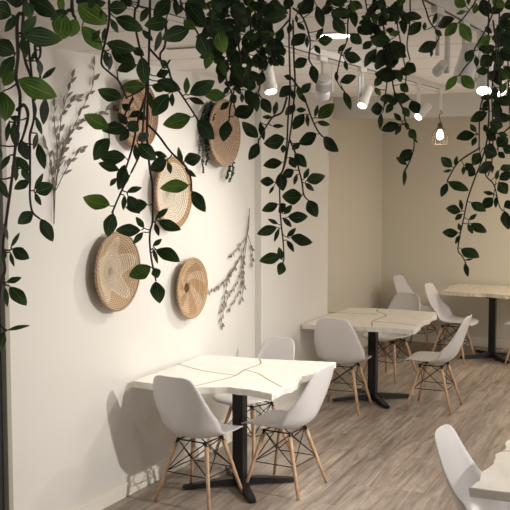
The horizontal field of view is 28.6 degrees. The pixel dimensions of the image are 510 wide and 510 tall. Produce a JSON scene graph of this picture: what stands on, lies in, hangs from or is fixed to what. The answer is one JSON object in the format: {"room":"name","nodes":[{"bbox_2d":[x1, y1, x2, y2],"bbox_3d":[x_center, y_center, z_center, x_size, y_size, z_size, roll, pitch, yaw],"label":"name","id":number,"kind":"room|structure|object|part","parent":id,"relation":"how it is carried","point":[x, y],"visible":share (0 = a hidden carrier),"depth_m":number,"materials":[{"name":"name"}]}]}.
{"room":"cafe","nodes":[
{"label":"cafe","id":0,"kind":"room"},
{"bbox_2d":[4,38,254,509],"bbox_3d":[-0.882,0.131,6.780,0.500,2.770,3.020,2,5,26],"label":"wall","id":1,"kind":"structure","parent":0,"point":[82,430],"depth_m":6.09,"materials":[{"name":"white paint"}]},
{"bbox_2d":[0,314,4,509],"bbox_3d":[-1.562,0.286,4.895,0.040,2.770,0.903,2,5,26],"label":"door","id":2,"kind":"structure","parent":1,"relation":"in","point":[2,506],"depth_m":5.34,"materials":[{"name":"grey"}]},
{"bbox_2d":[0,37,13,509],"bbox_3d":[-1.343,0.252,5.310,0.072,2.770,0.037,2,5,26],"label":"trim","id":3,"kind":"structure","parent":1,"relation":"attached to","point":[4,310],"depth_m":5.32,"materials":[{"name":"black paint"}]},
{"bbox_2d":[42,56,118,220],"bbox_3d":[-1.000,-0.682,5.830,0.035,0.979,0.761,2,5,26],"label":"sprig","id":4,"kind":"object","parent":1,"relation":"attached to","point":[67,140],"visible":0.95,"depth_m":5.69,"materials":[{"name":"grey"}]},
{"bbox_2d":[94,231,140,311],"bbox_3d":[-0.863,0.098,6.158,0.071,0.498,0.498,2,5,26],"label":"woven basket","id":5,"kind":"object","parent":1,"relation":"attached to","point":[117,255],"visible":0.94,"depth_m":6.19,"materials":[{"name":"beige wicker"}]},
{"bbox_2d":[119,79,158,147],"bbox_3d":[-0.752,-0.882,6.302,0.076,0.443,0.443,2,5,26],"label":"woven basket","id":6,"kind":"object","parent":1,"relation":"attached to","point":[138,98],"visible":0.34,"depth_m":6.36,"materials":[{"name":"brown wicker"}]},
{"bbox_2d":[72,424,255,509],"bbox_3d":[-0.651,1.475,6.778,0.013,0.092,3.020,2,5,26],"label":"baseboard","id":7,"kind":"structure","parent":1,"relation":"attached to","point":[149,477],"depth_m":6.56,"materials":[{"name":"beige paint"}]},
{"bbox_2d":[154,156,192,226],"bbox_3d":[-0.566,-0.418,6.739,0.066,0.493,0.493,2,5,26],"label":"woven basket","id":8,"kind":"object","parent":1,"relation":"attached to","point":[179,204],"visible":0.62,"depth_m":6.79,"materials":[{"name":"beige wicker"}]},
{"bbox_2d":[176,257,207,318],"bbox_3d":[-0.459,0.231,7.014,0.066,0.433,0.433,2,5,26],"label":"woven basket","id":9,"kind":"object","parent":1,"relation":"attached to","point":[192,280],"visible":1,"depth_m":7.06,"materials":[{"name":"brown wicker"}]},
{"bbox_2d":[198,101,234,182],"bbox_3d":[-0.281,-0.820,7.286,0.061,0.591,0.511,3,5,30],"label":"trailing plant","id":10,"kind":"object","parent":1,"relation":"attached to","point":[210,104],"visible":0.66,"depth_m":7.16,"materials":[{"name":"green plant"}]},
{"bbox_2d":[209,99,240,166],"bbox_3d":[-0.250,-0.894,7.332,0.086,0.493,0.493,2,5,26],"label":"woven basket","id":11,"kind":"object","parent":1,"relation":"attached to","point":[224,153],"visible":0.79,"depth_m":7.39,"materials":[{"name":"brown wicker"}]},
{"bbox_2d":[207,208,254,330],"bbox_3d":[-0.184,0.108,7.594,0.026,0.908,0.813,2,5,26],"label":"sprig","id":12,"kind":"object","parent":1,"relation":"attached to","point":[242,273],"visible":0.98,"depth_m":7.72,"materials":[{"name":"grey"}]},
{"bbox_2d":[0,0,509,102],"bbox_3d":[1.674,-1.083,4.031,7.800,0.100,15.050,2,5,26],"label":"ceiling","id":13,"kind":"structure","parent":0,"point":[187,60],"depth_m":5.46,"materials":[{"name":"white paint"}]},
{"bbox_2d":[0,0,61,351],"bbox_3d":[-0.337,-0.340,1.481,0.104,0.965,0.067,0,5,-4],"label":"vine","id":14,"kind":"object","parent":13,"relation":"hanging from","point":[34,87],"visible":1,"depth_m":1.48,"materials":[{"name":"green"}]},
{"bbox_3d":[-0.360,-0.352,1.478,0.057,0.939,0.061,0,5,-5],"label":"vine stem","id":15,"kind":"part","parent":14,"relation":"part of","materials":[{"name":"black"}]},
{"bbox_2d":[14,0,55,241],"bbox_3d":[-0.401,-0.438,1.823,0.102,0.826,0.056,3,6,36],"label":"vine","id":16,"kind":"object","parent":13,"relation":"hanging from","point":[42,188],"visible":0.87,"depth_m":1.84,"materials":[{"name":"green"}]},
{"bbox_3d":[-0.407,-0.458,1.828,0.063,0.786,0.056,2,5,26],"label":"vine stem","id":17,"kind":"part","parent":16,"relation":"part of","materials":[{"name":"black"}]},
{"bbox_2d":[50,0,79,39],"bbox_3d":[-0.298,-0.581,1.547,0.035,0.496,0.068,2,5,26],"label":"vine","id":18,"kind":"object","parent":13,"relation":"hanging from","point":[63,27],"visible":0.98,"depth_m":1.55,"materials":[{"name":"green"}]},
{"bbox_3d":[-0.290,-0.599,1.552,0.028,0.460,0.044,-2,5,-19],"label":"vine stem","id":19,"kind":"part","parent":18,"relation":"part of","materials":[{"name":"black plant"}]},
{"bbox_2d":[76,0,145,101],"bbox_3d":[-0.284,-0.581,1.955,0.137,0.562,0.066,0,5,-4],"label":"vine","id":20,"kind":"object","parent":13,"relation":"hanging from","point":[91,12],"visible":1,"depth_m":1.97,"materials":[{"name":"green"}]},
{"bbox_2d":[83,0,155,236],"bbox_3d":[-0.278,-0.452,2.022,0.148,0.830,0.082,-1,5,-10],"label":"vine","id":21,"kind":"object","parent":13,"relation":"hanging from","point":[96,121],"visible":0.94,"depth_m":2.03,"materials":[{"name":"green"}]},
{"bbox_3d":[-0.257,-0.475,2.019,0.082,0.783,0.053,0,5,-2],"label":"vine stem","id":22,"kind":"part","parent":21,"relation":"part of","materials":[{"name":"black"}]},
{"bbox_2d":[116,0,214,302],"bbox_3d":[-0.188,-0.382,2.073,0.215,0.978,0.082,0,5,2],"label":"vine","id":23,"kind":"object","parent":13,"relation":"hanging from","point":[160,104],"visible":0.94,"depth_m":2.10,"materials":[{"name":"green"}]},
{"bbox_3d":[-0.180,-0.407,2.076,0.119,0.929,0.065,1,5,8],"label":"vine stem","id":24,"kind":"part","parent":23,"relation":"part of","materials":[{"name":"black"}]},
{"bbox_2d":[165,45,195,49],"bbox_3d":[-0.402,-1.155,5.575,0.215,0.008,0.060,2,5,26],"label":"ceiling vent","id":25,"kind":"object","parent":13,"relation":"in","point":[179,47],"visible":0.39,"depth_m":5.57,"materials":[{"name":"white metal"}]},
{"bbox_2d":[162,0,227,68],"bbox_3d":[-0.129,-0.626,2.057,0.130,0.488,0.081,2,5,26],"label":"vine","id":26,"kind":"object","parent":13,"relation":"hanging from","point":[193,10],"visible":0.98,"depth_m":2.06,"materials":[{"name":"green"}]},
{"bbox_3d":[-0.125,-0.643,2.053,0.095,0.454,0.064,2,5,26],"label":"vine stem","id":27,"kind":"part","parent":26,"relation":"part of","materials":[{"name":"black"}]},
{"bbox_2d":[196,0,265,141],"bbox_3d":[-0.055,-0.577,2.309,0.150,0.627,0.158,1,5,7],"label":"vine","id":28,"kind":"object","parent":13,"relation":"hanging from","point":[240,77],"visible":0.78,"depth_m":2.30,"materials":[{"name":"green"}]},
{"bbox_3d":[-0.054,-0.600,2.308,0.095,0.582,0.139,0,5,0],"label":"vine stem","id":29,"kind":"part","parent":28,"relation":"part of","materials":[{"name":"black"}]},
{"bbox_2d":[240,0,289,159],"bbox_3d":[0.014,-0.570,2.469,0.141,0.668,0.173,-1,5,-17],"label":"vine","id":30,"kind":"object","parent":13,"relation":"hanging from","point":[273,12],"visible":0.95,"depth_m":2.47,"materials":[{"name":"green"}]},
{"bbox_2d":[118,0,448,90],"bbox_3d":[0.518,-1.177,6.005,0.036,0.036,4.800,2,5,26],"label":"track rail","id":31,"kind":"object","parent":13,"relation":"attached to","point":[143,3],"visible":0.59,"depth_m":5.70,"materials":[{"name":"white metal"}]},
{"bbox_2d":[259,44,277,94],"bbox_3d":[0.069,-0.955,5.132,0.104,0.266,0.125,2,5,26],"label":"track spotlight","id":32,"kind":"object","parent":31,"relation":"attached to","point":[270,85],"visible":0.66,"depth_m":5.12,"materials":[{"name":"white metal"}]},
{"bbox_2d":[314,55,333,100],"bbox_3d":[0.393,-1.009,5.712,0.103,0.255,0.168,0,5,-5],"label":"track spotlight","id":33,"kind":"object","parent":31,"relation":"attached to","point":[324,84],"visible":0.95,"depth_m":5.69,"materials":[{"name":"white metal"}]},
{"bbox_3d":[0.410,-1.026,5.719,0.093,0.182,0.042,3,6,32],"label":"bracket arm","id":34,"kind":"part","parent":33,"relation":"part of","materials":[{"name":"white metal"}]},
{"bbox_2d":[357,67,372,108],"bbox_3d":[0.694,-1.060,6.382,0.078,0.262,0.177,2,5,26],"label":"track spotlight","id":35,"kind":"object","parent":31,"relation":"attached to","point":[363,98],"visible":1,"depth_m":6.37,"materials":[{"name":"white metal"}]},
{"bbox_3d":[0.676,-1.078,6.380,0.037,0.186,0.093,0,5,6],"label":"bracket arm","id":36,"kind":"part","parent":35,"relation":"part of","materials":[{"name":"white metal"}]},
{"bbox_2d":[414,83,431,120],"bbox_3d":[1.244,-1.143,7.490,0.193,0.277,0.080,-4,6,-42],"label":"track spotlight","id":37,"kind":"object","parent":31,"relation":"attached to","point":[426,108],"visible":0.91,"depth_m":7.48,"materials":[{"name":"white metal"}]},
{"bbox_3d":[1.224,-1.157,7.491,0.038,0.210,0.102,2,5,26],"label":"bracket arm","id":38,"kind":"part","parent":37,"relation":"part of","materials":[{"name":"white metal"}]},
{"bbox_2d":[432,89,447,144],"bbox_3d":[1.486,-1.106,8.018,0.136,0.438,0.134,2,5,26],"label":"cage pendant","id":39,"kind":"object","parent":31,"relation":"hanging from","point":[439,135],"visible":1,"depth_m":8.01,"materials":[{"name":"white metal"}]},
{"bbox_3d":[1.486,-0.967,8.030,0.058,0.083,0.058,2,5,26],"label":"bulb","id":40,"kind":"part","parent":39,"relation":"part of","materials":[{"name":"white glass"}]},
{"bbox_2d":[257,0,338,274],"bbox_3d":[0.115,-0.433,2.678,0.217,0.975,0.085,0,5,-2],"label":"vine","id":41,"kind":"object","parent":13,"relation":"hanging from","point":[292,196],"visible":0.99,"depth_m":2.69,"materials":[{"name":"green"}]},
{"bbox_3d":[0.117,-0.449,2.681,0.134,0.944,0.070,0,5,4],"label":"vine stem","id":42,"kind":"part","parent":41,"relation":"part of","materials":[{"name":"black"}]},
{"bbox_2d":[314,32,350,38],"bbox_3d":[0.406,-1.113,5.079,0.210,0.009,0.210,2,5,26],"label":"recessed light","id":43,"kind":"object","parent":13,"relation":"in","point":[335,35],"visible":0.48,"depth_m":5.07,"materials":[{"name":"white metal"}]},
{"bbox_2d":[321,34,349,37],"bbox_3d":[0.406,-1.115,5.079,0.175,0.004,0.175,-2,5,-24],"label":"diffuser","id":44,"kind":"object","parent":43,"relation":"attached to","point":[331,35],"depth_m":5.07,"materials":[{"name":"white plastic"}]},
{"bbox_2d":[321,0,370,109],"bbox_3d":[0.257,-0.690,2.965,0.130,0.510,0.161,2,5,26],"label":"vine","id":45,"kind":"object","parent":13,"relation":"hanging from","point":[341,12],"visible":0.99,"depth_m":2.96,"materials":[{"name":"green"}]},
{"bbox_3d":[0.250,-0.713,2.952,0.093,0.462,0.132,2,5,26],"label":"vine stem","id":46,"kind":"part","parent":45,"relation":"part of","materials":[{"name":"black plant"}]},
{"bbox_2d":[359,0,421,185],"bbox_3d":[0.413,-0.583,3.068,0.190,0.740,0.157,0,5,4],"label":"vine","id":47,"kind":"object","parent":13,"relation":"hanging from","point":[389,56],"visible":1,"depth_m":3.05,"materials":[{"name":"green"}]},
{"bbox_2d":[418,0,454,56],"bbox_3d":[0.532,-0.764,2.950,0.107,0.359,0.053,2,5,26],"label":"vine","id":48,"kind":"object","parent":13,"relation":"hanging from","point":[428,46],"visible":1,"depth_m":2.96,"materials":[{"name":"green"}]},
{"bbox_3d":[0.519,-0.774,2.949,0.059,0.340,0.035,0,5,1],"label":"vine stem","id":49,"kind":"part","parent":48,"relation":"part of","materials":[{"name":"black plant"}]},
{"bbox_2d":[421,0,493,38],"bbox_3d":[0.907,-1.044,4.378,0.036,0.036,4.400,2,5,26],"label":"track rail","id":50,"kind":"object","parent":13,"relation":"attached to","point":[450,9],"visible":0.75,"depth_m":4.26,"materials":[{"name":"white metal"}]},
{"bbox_2d":[431,5,449,76],"bbox_3d":[0.753,-0.859,4.031,0.073,0.278,0.117,2,5,26],"label":"track spotlight","id":51,"kind":"object","parent":50,"relation":"attached to","point":[443,66],"visible":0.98,"depth_m":4.01,"materials":[{"name":"white metal"}]},
{"bbox_3d":[0.754,-0.856,4.030,0.069,0.246,0.038,2,5,26],"label":"bracket arm","id":52,"kind":"part","parent":51,"relation":"part of","materials":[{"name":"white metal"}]},
{"bbox_2d":[453,20,480,83],"bbox_3d":[0.930,-0.887,4.376,0.103,0.278,0.198,-1,5,-8],"label":"track spotlight","id":53,"kind":"object","parent":50,"relation":"attached to","point":[470,70],"visible":0.52,"depth_m":4.35,"materials":[{"name":"white metal"}]},
{"bbox_3d":[0.946,-0.911,4.391,0.116,0.193,0.048,4,6,43],"label":"bracket arm","id":54,"kind":"part","parent":53,"relation":"part of","materials":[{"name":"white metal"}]},
{"bbox_2d":[473,32,492,95],"bbox_3d":[1.101,-0.915,4.816,0.100,0.296,0.162,2,5,26],"label":"track spotlight","id":55,"kind":"object","parent":50,"relation":"attached to","point":[480,81],"visible":0.57,"depth_m":4.80,"materials":[{"name":"white metal"}]},
{"bbox_3d":[1.084,-0.934,4.813,0.041,0.217,0.087,-3,6,-36],"label":"bracket arm","id":56,"kind":"part","parent":55,"relation":"part of","materials":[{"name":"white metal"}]},
{"bbox_2d":[489,46,506,96],"bbox_3d":[1.233,-0.947,5.121,0.123,0.281,0.119,2,5,26],"label":"track spotlight","id":57,"kind":"object","parent":50,"relation":"attached to","point":[496,85],"visible":0.09,"depth_m":5.09,"materials":[{"name":"white metal"}]},
{"bbox_2d":[444,0,478,41],"bbox_3d":[0.592,-0.772,2.849,0.093,0.327,0.049,1,5,16],"label":"vine","id":58,"kind":"object","parent":13,"relation":"hanging from","point":[465,32],"visible":1,"depth_m":2.86,"materials":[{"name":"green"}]},
{"bbox_3d":[0.608,-0.798,2.844,0.056,0.275,0.038,4,6,37],"label":"vine stem","id":59,"kind":"part","parent":58,"relation":"part of","materials":[{"name":"black plant"}]},
{"bbox_2d":[445,0,496,89],"bbox_3d":[0.627,-0.708,2.889,0.143,0.462,0.059,-2,5,-22],"label":"vine","id":60,"kind":"object","parent":13,"relation":"hanging from","point":[466,81],"visible":1,"depth_m":2.91,"materials":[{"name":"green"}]},
{"bbox_3d":[0.642,-0.729,2.894,0.118,0.421,0.040,-1,5,-8],"label":"vine stem","id":61,"kind":"part","parent":60,"relation":"part of","materials":[{"name":"black"}]},
{"bbox_2d":[440,0,504,276],"bbox_3d":[0.656,-0.441,3.026,0.186,1.016,0.081,0,5,-5],"label":"vine","id":62,"kind":"object","parent":13,"relation":"hanging from","point":[486,60],"visible":0.99,"depth_m":3.04,"materials":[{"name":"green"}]},
{"bbox_2d":[476,8,509,229],"bbox_3d":[0.752,-0.516,3.110,0.112,0.879,0.174,2,5,18],"label":"vine","id":63,"kind":"object","parent":13,"relation":"hanging from","point":[502,140],"visible":0.91,"depth_m":3.12,"materials":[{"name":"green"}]},
{"bbox_3d":[0.759,-0.546,3.115,0.076,0.822,0.151,2,5,26],"label":"vine stem","id":64,"kind":"part","parent":63,"relation":"part of","materials":[{"name":"black"}]},
{"bbox_2d":[490,0,509,122],"bbox_3d":[0.825,-0.607,3.266,0.124,0.723,0.142,1,5,14],"label":"vine","id":65,"kind":"object","parent":13,"relation":"hanging from","point":[507,3],"visible":0.33,"depth_m":3.27,"materials":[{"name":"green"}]},
{"bbox_3d":[0.827,-0.608,3.266,0.057,0.723,0.133,2,5,26],"label":"vine stem","id":66,"kind":"part","parent":65,"relation":"part of","materials":[{"name":"black"}]},
{"bbox_2d":[255,84,328,416],"bbox_3d":[0.138,-0.036,8.818,0.555,2.770,1.550,2,5,26],"label":"wall","id":67,"kind":"structure","parent":0,"point":[284,302],"depth_m":8.56,"materials":[{"name":"white paint"}]},
{"bbox_2d":[262,393,326,428],"bbox_3d":[0.365,1.314,8.746,0.013,0.092,1.420,2,5,26],"label":"baseboard","id":68,"kind":"structure","parent":67,"relation":"attached to","point":[288,406],"depth_m":8.57,"materials":[{"name":"beige paint"}]},
{"bbox_2d":[333,92,508,119],"bbox_3d":[3.886,-1.246,7.854,6.945,0.200,0.160,2,5,26],"label":"beam","id":69,"kind":"structure","parent":67,"relation":"attached to","point":[453,104],"depth_m":8.89,"materials":[{"name":"grey paint"}]},
{"bbox_2d":[102,340,509,509],"bbox_3d":[1.674,1.777,4.265,7.800,0.100,15.050,2,5,26],"label":"floor","id":70,"kind":"structure","parent":0,"point":[380,458],"depth_m":7.54,"materials":[{"name":"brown wood"}]},
{"bbox_2d":[153,375,242,509],"bbox_3d":[-0.370,1.138,6.328,0.453,0.846,0.563,3,5,31],"label":"shell chair","id":71,"kind":"object","parent":70,"relation":"on","point":[180,405],"visible":1,"depth_m":6.16,"materials":[{"name":"white plastic"}]},
{"bbox_3d":[-0.563,1.371,6.331,0.166,0.379,0.029,-2,5,-21],"label":"leg","id":72,"kind":"part","parent":71,"relation":"part of","materials":[{"name":"brown wood"}]},
{"bbox_3d":[-0.412,1.351,6.585,0.029,0.379,0.155,-1,5,-12],"label":"leg","id":73,"kind":"part","parent":71,"relation":"part of","materials":[{"name":"brown wood"}]},
{"bbox_3d":[-0.293,1.384,6.171,0.029,0.379,0.166,-1,5,-7],"label":"leg","id":74,"kind":"part","parent":71,"relation":"part of","materials":[{"name":"brown wood"}]},
{"bbox_3d":[-0.142,1.364,6.425,0.155,0.378,0.031,-2,5,-18],"label":"leg","id":75,"kind":"part","parent":71,"relation":"part of","materials":[{"name":"brown wood"}]},
{"bbox_2d":[133,355,335,502],"bbox_3d":[-0.110,1.150,6.702,1.008,0.752,1.198,2,5,26],"label":"bistro table","id":76,"kind":"object","parent":70,"relation":"on","point":[241,377],"visible":0.92,"depth_m":6.59,"materials":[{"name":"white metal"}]},
{"bbox_3d":[-0.100,1.170,6.620,0.076,0.666,0.076,2,5,26],"label":"post","id":77,"kind":"part","parent":76,"relation":"part of","materials":[{"name":"black metal"}]},
{"bbox_2d":[213,336,294,465],"bbox_3d":[0.010,1.053,7.364,0.563,0.846,0.453,-5,7,-44],"label":"shell chair","id":78,"kind":"object","parent":70,"relation":"on","point":[273,347],"visible":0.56,"depth_m":7.40,"materials":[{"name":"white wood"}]},
{"bbox_3d":[-0.231,1.286,7.367,0.155,0.378,0.031,0,5,-3],"label":"leg","id":79,"kind":"part","parent":78,"relation":"part of","materials":[{"name":"brown wood"}]},
{"bbox_3d":[-0.018,1.269,7.573,0.029,0.379,0.166,1,5,8],"label":"leg","id":80,"kind":"part","parent":78,"relation":"part of","materials":[{"name":"brown wood"}]},
{"bbox_3d":[-0.011,1.305,7.143,0.029,0.379,0.155,0,5,3],"label":"leg","id":81,"kind":"part","parent":78,"relation":"part of","materials":[{"name":"brown wood"}]},
{"bbox_3d":[0.201,1.288,7.349,0.166,0.379,0.029,-1,5,-6],"label":"leg","id":82,"kind":"part","parent":78,"relation":"part of","materials":[{"name":"brown wood"}]},
{"bbox_2d":[241,363,334,499],"bbox_3d":[0.231,1.117,6.574,0.563,0.846,0.453,3,5,30],"label":"shell chair","id":83,"kind":"object","parent":70,"relation":"on","point":[310,401],"visible":0.99,"depth_m":6.45,"materials":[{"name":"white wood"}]},
{"bbox_3d":[-0.006,1.354,6.548,0.155,0.379,0.029,-1,5,-13],"label":"leg","id":84,"kind":"part","parent":83,"relation":"part of","materials":[{"name":"brown wood"}]},
{"bbox_3d":[0.150,1.331,6.820,0.031,0.378,0.155,-2,5,-19],"label":"leg","id":85,"kind":"part","parent":83,"relation":"part of","materials":[{"name":"brown wood"}]},
{"bbox_3d":[0.251,1.365,6.401,0.029,0.379,0.166,-2,5,-22],"label":"leg","id":86,"kind":"part","parent":83,"relation":"part of","materials":[{"name":"brown wood"}]},
{"bbox_3d":[0.407,1.343,6.673,0.166,0.379,0.029,-1,5,-8],"label":"leg","id":87,"kind":"part","parent":83,"relation":"part of","materials":[{"name":"brown wood"}]},
{"bbox_2d":[314,318,372,415],"bbox_3d":[0.764,0.938,8.759,0.453,0.846,0.563,2,5,23],"label":"shell chair","id":88,"kind":"object","parent":70,"relation":"on","point":[335,340],"visible":0.93,"depth_m":8.57,"materials":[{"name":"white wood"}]},
{"bbox_3d":[0.690,1.152,9.008,0.029,0.379,0.155,-2,5,-19],"label":"leg","id":89,"kind":"part","parent":88,"relation":"part of","materials":[{"name":"brown wood"}]},
{"bbox_3d":[0.865,1.184,8.614,0.029,0.379,0.166,-1,5,-15],"label":"leg","id":90,"kind":"part","parent":88,"relation":"part of","materials":[{"name":"brown wood"}]},
{"bbox_3d":[0.980,1.162,8.887,0.155,0.378,0.031,-2,5,-26],"label":"leg","id":91,"kind":"part","parent":88,"relation":"part of","materials":[{"name":"brown wood"}]},
{"bbox_2d":[302,308,436,408],"bbox_3d":[1.073,0.947,9.185,1.111,0.752,1.281,2,5,26],"label":"bistro table","id":92,"kind":"object","parent":70,"relation":"on","point":[373,321],"visible":0.93,"depth_m":9.10,"materials":[{"name":"beige stone"}]},
{"bbox_3d":[1.078,0.963,9.140,0.076,0.666,0.076,2,5,26],"label":"post","id":93,"kind":"part","parent":92,"relation":"part of","materials":[{"name":"black metal"}]},
{"bbox_2d":[362,292,419,383],"bbox_3d":[1.395,0.826,10.129,0.453,0.846,0.563,4,6,44],"label":"shell chair","id":94,"kind":"object","parent":70,"relation":"on","point":[402,300],"visible":0.64,"depth_m":10.19,"materials":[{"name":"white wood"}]},
{"bbox_3d":[1.154,1.060,10.123,0.155,0.378,0.031,0,5,-5],"label":"leg","id":95,"kind":"part","parent":94,"relation":"part of","materials":[{"name":"brown wood"}]},
{"bbox_3d":[1.359,1.043,10.337,0.029,0.379,0.166,0,5,6],"label":"leg","id":96,"kind":"part","parent":94,"relation":"part of","materials":[{"name":"brown wood"}]},
{"bbox_3d":[1.381,1.078,9.907,0.029,0.379,0.155,0,5,1],"label":"leg","id":97,"kind":"part","parent":94,"relation":"part of","materials":[{"name":"brown wood"}]},
{"bbox_3d":[1.586,1.060,10.120,0.166,0.379,0.029,-1,5,-8],"label":"leg","id":98,"kind":"part","parent":94,"relation":"part of","materials":[{"name":"brown wood"}]},
{"bbox_2d":[393,275,441,350],"bbox_3d":[1.940,0.676,11.957,0.563,0.846,0.453,3,6,32],"label":"shell chair","id":99,"kind":"object","parent":70,"relation":"on","point":[400,283],"visible":0.38,"depth_m":12.05,"materials":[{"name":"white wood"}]},
{"bbox_3d":[2.014,0.927,11.747,0.031,0.378,0.155,-1,5,-17],"label":"leg","id":100,"kind":"part","parent":99,"relation":"part of","materials":[{"name":"brown wood"}]},
{"bbox_3d":[2.178,0.905,12.014,0.155,0.379,0.029,-1,5,-11],"label":"leg","id":101,"kind":"part","parent":99,"relation":"part of","materials":[{"name":"brown wood"}]},
{"bbox_2d":[403,314,471,414],"bbox_3d":[1.617,0.934,8.816,0.563,0.846,0.453,2,5,25],"label":"shell chair","id":102,"kind":"object","parent":70,"relation":"on","point":[451,350],"visible":1,"depth_m":8.72,"materials":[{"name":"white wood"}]},
{"bbox_3d":[1.384,1.171,8.769,0.155,0.379,0.029,-1,5,-17],"label":"leg","id":103,"kind":"part","parent":102,"relation":"part of","materials":[{"name":"brown wood"}]},
{"bbox_3d":[1.515,1.148,9.054,0.031,0.378,0.155,-2,5,-24],"label":"leg","id":104,"kind":"part","parent":102,"relation":"part of","materials":[{"name":"brown wood"}]},
{"bbox_3d":[1.653,1.181,8.646,0.029,0.379,0.166,-2,5,-27],"label":"leg","id":105,"kind":"part","parent":102,"relation":"part of","materials":[{"name":"brown wood"}]},
{"bbox_3d":[1.785,1.158,8.930,0.166,0.379,0.029,-1,5,-13],"label":"leg","id":106,"kind":"part","parent":102,"relation":"part of","materials":[{"name":"brown wood"}]},
{"bbox_2d":[425,283,478,364],"bbox_3d":[2.165,0.747,11.094,0.563,0.846,0.453,3,5,29],"label":"shell chair","id":107,"kind":"object","parent":70,"relation":"on","point":[444,314],"visible":0.83,"depth_m":11.19,"materials":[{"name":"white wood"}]},
{"bbox_3d":[1.990,0.986,11.030,0.166,0.379,0.029,-1,5,-9],"label":"leg","id":108,"kind":"part","parent":107,"relation":"part of","materials":[{"name":"brown wood"}]},
{"bbox_3d":[2.142,0.964,11.304,0.029,0.379,0.166,-2,5,-23],"label":"leg","id":109,"kind":"part","parent":107,"relation":"part of","materials":[{"name":"brown wood"}]},
{"bbox_3d":[2.251,0.998,10.888,0.031,0.378,0.155,-2,5,-20],"label":"leg","id":110,"kind":"part","parent":107,"relation":"part of","materials":[{"name":"brown wood"}]},
{"bbox_3d":[2.401,0.975,11.162,0.155,0.379,0.029,-1,5,-14],"label":"leg","id":111,"kind":"part","parent":107,"relation":"part of","materials":[{"name":"brown wood"}]},
{"bbox_2d":[435,424,509,509],"bbox_3d":[1.136,1.267,4.747,0.563,0.846,0.453,2,5,27],"label":"shell chair","id":112,"kind":"object","parent":70,"relation":"on","point":[460,471],"visible":0.91,"depth_m":4.89,"materials":[{"name":"white plastic"}]},
{"bbox_2d":[441,284,509,363],"bbox_3d":[2.694,0.767,11.383,1.070,0.750,0.939,2,5,26],"label":"bistro table","id":113,"kind":"object","parent":70,"relation":"on","point":[492,292],"visible":0.92,"depth_m":11.19,"materials":[{"name":"pale stone"},{"name":"black metal"}]},
{"bbox_3d":[2.665,0.793,11.221,0.076,0.666,0.076,2,5,26],"label":"post","id":114,"kind":"part","parent":113,"relation":"part of","materials":[{"name":"black metal"}]},
{"bbox_2d":[468,439,509,501],"bbox_3d":[1.531,1.338,4.416,1.009,0.752,0.926,2,5,26],"label":"bistro table","id":115,"kind":"object","parent":70,"relation":"on","point":[494,483],"visible":1,"depth_m":4.29,"materials":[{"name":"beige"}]},
{"bbox_2d":[502,320,509,364],"bbox_3d":[2.993,0.767,10.848,0.563,0.846,0.453,2,5,26],"label":"shell chair","id":116,"kind":"object","parent":70,"relation":"on","point":[508,322],"visible":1,"depth_m":10.79,"materials":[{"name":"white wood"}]},
{"bbox_3d":[2.760,1.004,10.805,0.155,0.379,0.029,-1,5,-16],"label":"leg","id":117,"kind":"part","parent":116,"relation":"part of","materials":[{"name":"brown wood"}]},
{"bbox_2d":[328,112,382,340],"bbox_3d":[0.855,-0.218,11.046,0.100,2.770,3.100,2,5,26],"label":"wall","id":118,"kind":"structure","parent":0,"point":[355,171],"depth_m":11.53,"materials":[{"name":"beige paint"}]},
{"bbox_2d":[327,339,367,361],"bbox_3d":[0.905,1.118,11.131,0.013,0.092,3.100,2,5,26],"label":"baseboard","id":119,"kind":"structure","parent":118,"relation":"attached to","point":[364,342],"depth_m":11.94,"materials":[{"name":"beige paint"}]},
{"bbox_2d":[381,116,509,340],"bbox_3d":[4.972,-0.201,10.834,7.700,2.770,0.100,2,5,26],"label":"wall","id":120,"kind":"structure","parent":0,"point":[415,215],"depth_m":12.08,"materials":[{"name":"beige paint"}]},
{"bbox_2d":[394,334,509,348],"bbox_3d":[4.953,1.138,10.890,7.487,0.092,0.013,2,5,26],"label":"baseboard","id":121,"kind":"structure","parent":120,"relation":"attached to","point":[416,337],"depth_m":12.05,"materials":[{"name":"beige paint"}]}
]}

